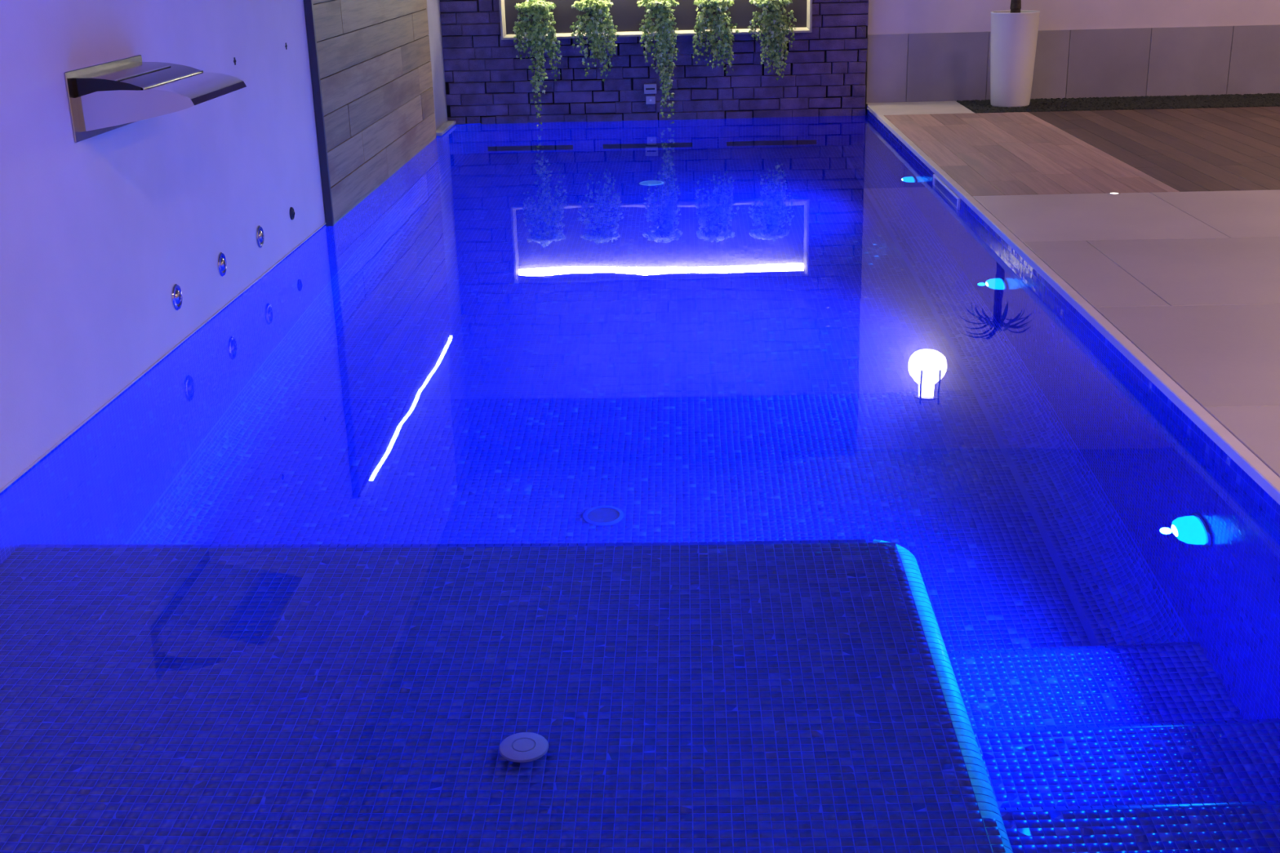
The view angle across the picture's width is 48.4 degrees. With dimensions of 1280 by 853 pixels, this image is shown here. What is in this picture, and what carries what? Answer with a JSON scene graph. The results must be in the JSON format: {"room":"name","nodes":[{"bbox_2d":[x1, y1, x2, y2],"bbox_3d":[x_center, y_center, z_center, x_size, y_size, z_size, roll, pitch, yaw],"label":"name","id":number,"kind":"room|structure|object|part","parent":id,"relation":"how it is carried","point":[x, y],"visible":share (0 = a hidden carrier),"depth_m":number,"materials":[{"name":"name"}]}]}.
{"room":"spa","nodes":[
{"label":"spa","id":0,"kind":"room"},
{"bbox_2d":[0,0,325,493],"bbox_3d":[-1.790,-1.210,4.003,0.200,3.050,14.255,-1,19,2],"label":"wall","id":1,"kind":"structure","parent":0,"point":[97,233],"depth_m":4.61,"materials":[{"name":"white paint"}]},
{"bbox_2d":[63,54,246,142],"bbox_3d":[-1.491,-1.042,4.479,0.359,0.205,0.620,-1,19,2],"label":"spout","id":2,"kind":"object","parent":1,"relation":"attached to","point":[108,96],"visible":1,"depth_m":4.24,"materials":[{"name":"silver metal"}]},
{"bbox_3d":[-1.668,-1.039,4.485,0.006,0.205,0.620,-1,19,2],"label":"wall plate","id":3,"kind":"part","parent":2,"relation":"part of","materials":[{"name":"silver metal"}]},
{"bbox_3d":[-1.491,-1.029,4.484,0.359,0.127,0.538,-1,19,2],"label":"blade","id":4,"kind":"part","parent":2,"relation":"part of","materials":[{"name":"silver metal"}]},
{"bbox_2d":[0,222,325,493],"bbox_3d":[-1.661,-0.011,4.255,0.004,0.006,6.150,-1,19,2],"label":"trim","id":5,"kind":"structure","parent":1,"relation":"attached to","point":[68,434],"depth_m":4.68,"materials":[{"name":"stone"}]},
{"bbox_2d":[171,284,182,310],"bbox_3d":[-1.635,-0.458,5.046,0.015,0.094,0.094,-1,19,2],"label":"jet","id":6,"kind":"object","parent":1,"relation":"attached to","point":[176,293],"visible":1,"depth_m":5.03,"materials":[{"name":"silver metal"}]},
{"bbox_2d":[217,252,226,276],"bbox_3d":[-1.621,-0.630,5.542,0.015,0.094,0.094,-1,19,2],"label":"jet","id":7,"kind":"object","parent":1,"relation":"attached to","point":[221,260],"visible":1,"depth_m":5.52,"materials":[{"name":"silver metal"}]},
{"bbox_2d":[255,225,264,248],"bbox_3d":[-1.607,-0.805,6.043,0.015,0.094,0.094,-1,19,2],"label":"jet","id":8,"kind":"object","parent":1,"relation":"attached to","point":[260,233],"visible":1,"depth_m":6.03,"materials":[{"name":"silver metal"}]},
{"bbox_2d":[289,207,294,219],"bbox_3d":[-1.592,-0.978,6.539,0.015,0.058,0.058,-1,19,2],"label":"jet","id":9,"kind":"object","parent":1,"relation":"attached to","point":[291,209],"visible":1,"depth_m":6.53,"materials":[{"name":"black"}]},
{"bbox_2d":[303,0,435,224],"bbox_3d":[-1.533,-2.227,8.440,0.038,1.528,3.225,-1,19,2],"label":"panel","id":10,"kind":"object","parent":1,"relation":"attached to","point":[371,68],"visible":0.92,"depth_m":7.96,"materials":[{"name":"brown"}]},
{"bbox_3d":[-1.577,-1.701,6.930,0.038,1.528,0.027,-1,19,2],"label":"edge trim","id":11,"kind":"part","parent":10,"relation":"part of","materials":[{"name":"grey"}]},
{"bbox_2d":[426,0,447,129],"bbox_3d":[-1.511,-3.499,10.070,0.012,2.720,0.680,-1,19,2],"label":"trim","id":12,"kind":"structure","parent":1,"relation":"attached to","point":[433,8],"depth_m":10.41,"materials":[{"name":"grey tile"}]},
{"bbox_2d":[453,123,480,125],"bbox_3d":[-1.338,-1.601,10.958,0.280,1.404,0.280,-1,19,2],"label":"wall","id":13,"kind":"structure","parent":0,"point":[463,123],"depth_m":10.83,"materials":[{"name":"blue tile"}]},
{"bbox_2d":[435,120,456,136],"bbox_3d":[-1.445,-2.202,10.517,0.075,0.026,0.685,-1,19,2],"label":"trim","id":14,"kind":"structure","parent":13,"relation":"on","point":[447,125],"depth_m":10.45,"materials":[{"name":"grey tile"}]},
{"bbox_2d":[439,0,868,124],"bbox_3d":[0.084,-3.628,10.410,3.181,2.781,0.156,-1,19,2],"label":"brick wall","id":15,"kind":"structure","parent":0,"point":[824,73],"depth_m":10.69,"materials":[{"name":"black brick"}]},
{"bbox_2d":[512,0,562,126],"bbox_3d":[-0.744,-2.680,10.541,0.355,0.966,0.241,-1,19,2],"label":"ivy","id":16,"kind":"object","parent":15,"relation":"attached to","point":[535,11],"visible":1,"depth_m":10.40,"materials":[{"name":"green plant"}]},
{"bbox_2d":[569,0,619,82],"bbox_3d":[-0.328,-2.844,10.473,0.368,0.602,0.235,-1,19,2],"label":"ivy","id":17,"kind":"object","parent":15,"relation":"attached to","point":[593,8],"visible":1,"depth_m":10.38,"materials":[{"name":"green plant"}]},
{"bbox_2d":[644,83,656,93],"bbox_3d":[0.077,-2.537,10.705,0.094,0.072,0.026,-1,19,2],"label":"wall socket plate","id":18,"kind":"object","parent":15,"relation":"attached to","point":[651,88],"visible":1,"depth_m":10.69,"materials":[{"name":"grey plastic"}]},
{"bbox_2d":[645,95,655,104],"bbox_3d":[0.081,-2.458,10.731,0.072,0.060,0.028,-1,19,2],"label":"button","id":19,"kind":"object","parent":15,"relation":"attached to","point":[650,100],"visible":1,"depth_m":10.72,"materials":[{"name":"grey plastic"}]},
{"bbox_2d":[498,0,812,39],"bbox_3d":[0.111,-3.175,10.457,2.293,0.597,0.060,-1,19,2],"label":"wall niche","id":20,"kind":"object","parent":15,"relation":"attached to","point":[627,15],"visible":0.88,"depth_m":10.52,"materials":[{"name":"beige"}]},
{"bbox_3d":[-1.018,-3.158,10.496,0.034,0.597,0.060,-1,19,2],"label":"frame rail","id":21,"kind":"part","parent":20,"relation":"part of","materials":[{"name":"beige"}]},
{"bbox_3d":[0.118,-2.909,10.550,2.293,0.034,0.060,-1,19,2],"label":"frame rail","id":22,"kind":"part","parent":20,"relation":"part of","materials":[{"name":"beige"}]},
{"bbox_3d":[1.240,-3.192,10.419,0.034,0.597,0.060,-1,19,2],"label":"frame rail","id":23,"kind":"part","parent":20,"relation":"part of","materials":[{"name":"beige"}]},
{"bbox_2d":[636,0,679,122],"bbox_3d":[0.141,-2.685,10.511,0.310,0.973,0.241,-1,19,2],"label":"ivy","id":24,"kind":"object","parent":15,"relation":"attached to","point":[662,8],"visible":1,"depth_m":10.37,"materials":[{"name":"green plant"}]},
{"bbox_2d":[692,0,739,74],"bbox_3d":[0.553,-2.877,10.432,0.346,0.573,0.242,-1,19,2],"label":"ivy","id":25,"kind":"object","parent":15,"relation":"attached to","point":[710,6],"visible":1,"depth_m":10.35,"materials":[{"name":"green plant"}]},
{"bbox_2d":[747,0,796,80],"bbox_3d":[0.958,-2.858,10.431,0.368,0.627,0.241,-1,19,2],"label":"ivy","id":26,"kind":"object","parent":15,"relation":"attached to","point":[771,10],"visible":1,"depth_m":10.34,"materials":[{"name":"green plant"}]},
{"bbox_2d":[865,0,1279,108],"bbox_3d":[2.604,-3.594,10.530,8.607,3.050,0.214,-1,19,2],"label":"wall","id":27,"kind":"structure","parent":0,"point":[917,51],"depth_m":10.66,"materials":[{"name":"white paint"}]},
{"bbox_2d":[866,101,1279,477],"bbox_3d":[2.440,-0.079,4.192,8.407,0.177,14.100,-1,19,2],"label":"floor","id":28,"kind":"structure","parent":0,"point":[1184,262],"depth_m":6.44,"materials":[{"name":"beige tile"}]},
{"bbox_2d":[0,115,1279,852],"bbox_3d":[-0.017,-0.669,6.046,3.187,0.001,10.055,-1,19,2],"label":"pool water","id":29,"kind":"object","parent":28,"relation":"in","point":[713,485],"visible":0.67,"depth_m":3.27,"materials":[{"name":"blue liquid"}]},
{"bbox_2d":[1107,192,1120,195],"bbox_3d":[2.323,-1.140,6.982,0.060,0.005,0.060,-1,19,2],"label":"light","id":30,"kind":"object","parent":28,"relation":"on","point":[1110,193],"visible":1,"depth_m":6.97,"materials":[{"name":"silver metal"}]},
{"bbox_2d":[956,93,1279,113],"bbox_3d":[4.551,-2.374,10.379,4.342,0.022,0.766,-1,19,2],"label":"gravel bed","id":31,"kind":"object","parent":28,"relation":"on","point":[1223,100],"visible":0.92,"depth_m":10.36,"materials":[{"name":"grey gravel"}]},
{"bbox_2d":[990,9,1039,107],"bbox_3d":[2.700,-2.661,10.329,0.346,0.666,0.346,-1,19,2],"label":"pot","id":32,"kind":"object","parent":31,"relation":"on","point":[1014,36],"visible":0.99,"depth_m":10.21,"materials":[{"name":"white ceramic"}]},
{"bbox_2d":[1009,0,1021,13],"bbox_3d":[2.674,-3.399,10.089,0.602,0.955,0.539,-19,26,-41],"label":"potted palm","id":33,"kind":"object","parent":32,"relation":"on","point":[1015,5],"visible":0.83,"depth_m":10.18,"materials":[{"name":"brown plant"}]},
{"bbox_2d":[866,106,1279,524],"bbox_3d":[1.554,-0.068,6.263,0.320,1.450,10.155,-1,19,2],"label":"wall","id":34,"kind":"structure","parent":0,"point":[1224,461],"depth_m":4.41,"materials":[{"name":"blue tile"}]},
{"bbox_2d":[933,173,959,207],"bbox_3d":[1.614,-1.219,7.524,0.012,0.106,0.755,-1,19,2],"label":"skimmer","id":35,"kind":"object","parent":34,"relation":"attached to","point":[950,193],"visible":0.53,"depth_m":7.48,"materials":[{"name":"white plastic"}]},
{"bbox_2d":[866,105,1279,505],"bbox_3d":[1.588,-0.734,5.924,0.039,0.031,10.155,-1,19,2],"label":"coping","id":36,"kind":"object","parent":34,"relation":"on","point":[1244,458],"visible":0.97,"depth_m":4.52,"materials":[{"name":"stone"}]}
]}

